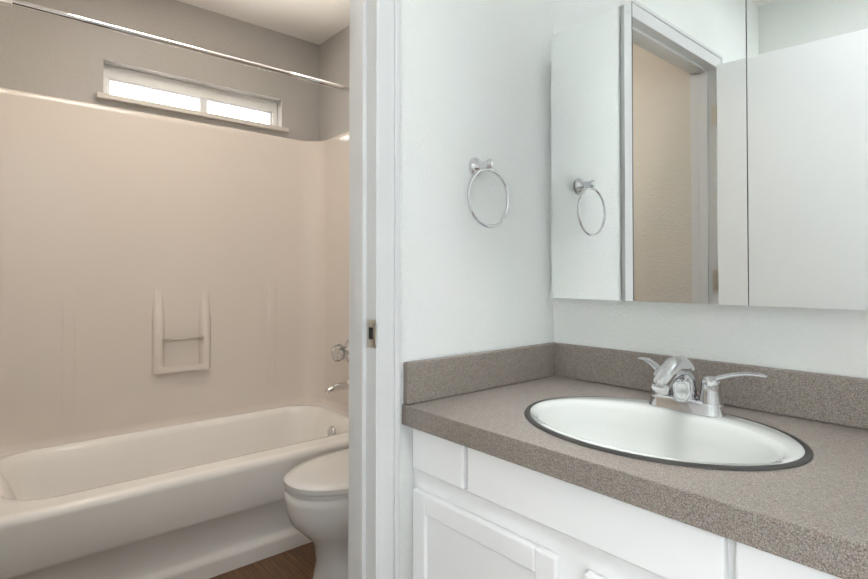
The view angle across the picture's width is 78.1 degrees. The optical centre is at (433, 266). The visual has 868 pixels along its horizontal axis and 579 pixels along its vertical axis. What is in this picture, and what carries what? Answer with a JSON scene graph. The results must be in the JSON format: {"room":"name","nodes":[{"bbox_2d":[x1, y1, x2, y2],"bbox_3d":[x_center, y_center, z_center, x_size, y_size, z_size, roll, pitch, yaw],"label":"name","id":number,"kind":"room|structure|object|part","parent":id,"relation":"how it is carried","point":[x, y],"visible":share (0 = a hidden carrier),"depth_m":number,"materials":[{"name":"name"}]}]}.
{"room":"bathroom","nodes":[
{"label":"bathroom","id":0,"kind":"room"},
{"bbox_2d":[0,0,318,140],"bbox_3d":[-1.315,-0.078,2.671,1.820,2.480,0.120,1,-1,-41],"label":"wall","id":1,"kind":"structure","parent":0,"point":[47,54],"depth_m":2.59,"materials":[{"name":"beige paint"}]},
{"bbox_2d":[103,64,276,125],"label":"window","id":2,"kind":"structure","parent":1,"relation":"in","point":[135,77],"depth_m":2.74,"materials":[{"name":"glass"}]},
{"bbox_3d":[-1.234,-0.840,2.780,0.804,0.083,0.040,1,-1,-41],"label":"window sash","id":3,"kind":"part","parent":2,"relation":"part of","materials":[{"name":"white"}]},
{"bbox_2d":[96,92,288,132],"bbox_3d":[-1.190,-0.770,2.727,0.920,0.024,0.092,1,-1,-41],"label":"window sill","id":4,"kind":"structure","parent":1,"relation":"attached to","point":[143,103],"depth_m":2.64,"materials":[{"name":"paint"}]},
{"bbox_2d":[209,542,315,578],"bbox_3d":[-0.362,1.169,1.119,2.370,0.060,3.690,1,-1,-41],"label":"floor","id":5,"kind":"structure","parent":0,"point":[297,562],"depth_m":2.05,"materials":[{"name":"wood"}]},
{"bbox_2d":[0,87,348,578],"bbox_3d":[-1.021,0.212,2.324,1.574,1.890,0.777,1,-1,-41],"label":"bathtub","id":6,"kind":"object","parent":5,"relation":"on","point":[174,348],"visible":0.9,"depth_m":2.43,"materials":[{"name":"white plastic"}]},
{"bbox_2d":[0,403,348,578],"bbox_3d":[-1.021,0.957,2.313,1.574,0.400,0.777,1,-1,-41],"label":"basin","id":7,"kind":"object","parent":6,"relation":"in","point":[197,497],"depth_m":2.05,"materials":[{"name":"white ceramic"}]},
{"bbox_3d":[-0.496,0.621,2.756,0.151,0.067,0.060,1,-1,-41],"label":"spout","id":8,"kind":"part","parent":6,"relation":"part of","materials":[{"name":"silver metal"}]},
{"bbox_3d":[-0.492,0.443,2.761,0.062,0.092,0.092,1,-1,-41],"label":"knob","id":9,"kind":"part","parent":6,"relation":"part of","materials":[{"name":"white plastic"}]},
{"bbox_3d":[-0.453,0.443,2.794,0.040,0.124,0.124,1,-1,-41],"label":"valve trim","id":10,"kind":"part","parent":6,"relation":"part of","materials":[{"name":"silver metal"}]},
{"bbox_2d":[284,449,348,578],"bbox_3d":[-0.210,0.760,2.012,0.724,0.785,0.450,1,-1,-41],"label":"toilet","id":11,"kind":"object","parent":5,"relation":"on","point":[316,493],"visible":0.35,"depth_m":1.77,"materials":[{"name":"white ceramic"}]},
{"bbox_3d":[-0.270,0.736,1.961,0.565,0.047,0.357,1,-1,-41],"label":"seat lid","id":12,"kind":"part","parent":11,"relation":"part of","materials":[{"name":"white ceramic"}]},
{"bbox_3d":[-0.268,0.957,1.960,0.568,0.390,0.357,1,-1,-41],"label":"bowl","id":13,"kind":"part","parent":11,"relation":"part of","materials":[{"name":"white ceramic"}]},
{"bbox_2d":[413,430,833,578],"bbox_3d":[0.552,0.744,0.919,0.545,0.784,1.248,1,-1,-41],"label":"bathroom vanity","id":14,"kind":"object","parent":5,"relation":"on","point":[504,488],"depth_m":0.95,"materials":[{"name":"white wood"}]},
{"bbox_2d":[402,374,867,578],"bbox_3d":[0.549,0.329,0.914,0.562,0.045,1.260,1,-1,-41],"label":"countertop","id":15,"kind":"structure","parent":14,"relation":"on","point":[812,516],"depth_m":0.79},
{"bbox_2d":[524,396,813,470],"bbox_3d":[0.418,0.381,1.035,0.410,0.157,0.524,1,-1,-41],"label":"sink","id":16,"kind":"object","parent":15,"relation":"in","point":[639,429],"visible":0.44,"depth_m":1.08,"materials":[{"name":"white ceramic"}]},
{"bbox_2d":[636,355,766,417],"bbox_3d":[0.510,0.244,1.106,0.182,0.117,0.281,1,-1,-41],"label":"faucet","id":17,"kind":"object","parent":15,"relation":"on","point":[675,384],"visible":1,"depth_m":1.09,"materials":[{"name":"silver metal"}]},
{"bbox_2d":[177,0,349,44],"bbox_3d":[-0.362,-1.370,1.155,2.370,0.060,3.690,1,-1,-41],"label":"ceiling","id":18,"kind":"structure","parent":0,"point":[318,22],"depth_m":2.79,"materials":[{"name":"paint"}]},
{"bbox_2d":[319,25,349,140],"bbox_3d":[-0.058,-0.081,2.511,0.120,2.480,1.760,1,-1,-41],"label":"wall","id":19,"kind":"structure","parent":0,"point":[334,58],"depth_m":3.02,"materials":[{"name":"beige paint"}]},
{"bbox_2d":[0,0,348,91],"bbox_3d":[-0.758,-0.788,2.032,1.576,0.052,0.052,1,-1,-41],"label":"curtain rod","id":20,"kind":"object","parent":19,"relation":"attached to","point":[54,12],"visible":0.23,"depth_m":1.86,"materials":[{"name":"silver metal"}]},
{"bbox_2d":[400,0,553,578],"bbox_3d":[-0.310,-0.101,1.076,2.370,2.480,0.090,1,-1,-41],"label":"wall","id":21,"kind":"structure","parent":0,"point":[475,78],"depth_m":1.36,"materials":[{"name":"white paint"}]},
{"bbox_2d":[348,0,378,578],"bbox_3d":[-0.431,0.112,0.969,0.750,2.050,0.112,1,-1,-41],"label":"door frame","id":22,"kind":"structure","parent":21,"relation":"in","point":[363,280],"depth_m":1.19,"materials":[{"name":"white"}]},
{"bbox_2d":[367,319,376,347],"bbox_3d":[-0.136,0.145,1.163,0.011,0.060,0.046,1,-1,-41],"label":"strike plate","id":23,"kind":"object","parent":22,"relation":"attached to","point":[371,333],"visible":1,"depth_m":1.17,"materials":[{"name":"silver metal"}]},
{"bbox_2d":[378,0,399,578],"bbox_3d":[-0.397,0.091,0.929,0.834,2.092,0.016,1,-1,-41],"label":"door frame","id":24,"kind":"structure","parent":21,"relation":"attached to","point":[389,324],"depth_m":1.18,"materials":[{"name":"white"}]},
{"bbox_2d":[403,342,553,405],"bbox_3d":[0.140,0.266,1.381,0.538,0.094,0.020,1,-1,-41],"label":"backsplash","id":25,"kind":"structure","parent":21,"relation":"attached to","point":[425,380],"depth_m":1.33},
{"bbox_2d":[467,157,509,227],"bbox_3d":[0.125,-0.189,1.351,0.150,0.184,0.058,1,-1,-41],"label":"towel ring","id":26,"kind":"object","parent":21,"relation":"attached to","point":[477,166],"visible":1,"depth_m":1.34,"materials":[{"name":"silver metal"}]},
{"bbox_2d":[552,0,867,378],"bbox_3d":[1.046,-0.102,1.047,0.350,2.480,1.720,1,-1,-41],"label":"wall","id":27,"kind":"structure","parent":0,"point":[827,341],"depth_m":1.24,"materials":[{"name":"white paint"}]},
{"bbox_2d":[551,0,867,309],"bbox_3d":[0.601,-0.282,1.220,0.097,0.725,0.743,1,-1,-41],"label":"mirror","id":28,"kind":"object","parent":27,"relation":"attached to","point":[709,151],"visible":1,"depth_m":1.15,"materials":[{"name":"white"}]},
{"bbox_3d":[0.402,-0.280,1.382,0.005,0.725,0.239,1,-1,-41],"label":"panel","id":29,"kind":"part","parent":28,"relation":"part of","materials":[{"name":"silver metal"}]},
{"bbox_3d":[0.563,-0.282,1.195,0.005,0.725,0.250,1,-1,-41],"label":"panel","id":30,"kind":"part","parent":28,"relation":"part of","materials":[{"name":"silver metal"}]},
{"bbox_3d":[0.727,-0.285,1.003,0.005,0.725,0.250,1,-1,-41],"label":"panel","id":31,"kind":"part","parent":28,"relation":"part of","materials":[{"name":"silver metal"}]},
{"bbox_2d":[554,342,867,429],"bbox_3d":[0.756,0.261,1.092,0.019,0.094,1.260,1,-1,-41],"label":"backsplash","id":32,"kind":"structure","parent":27,"relation":"attached to","point":[840,400],"depth_m":1.15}
]}

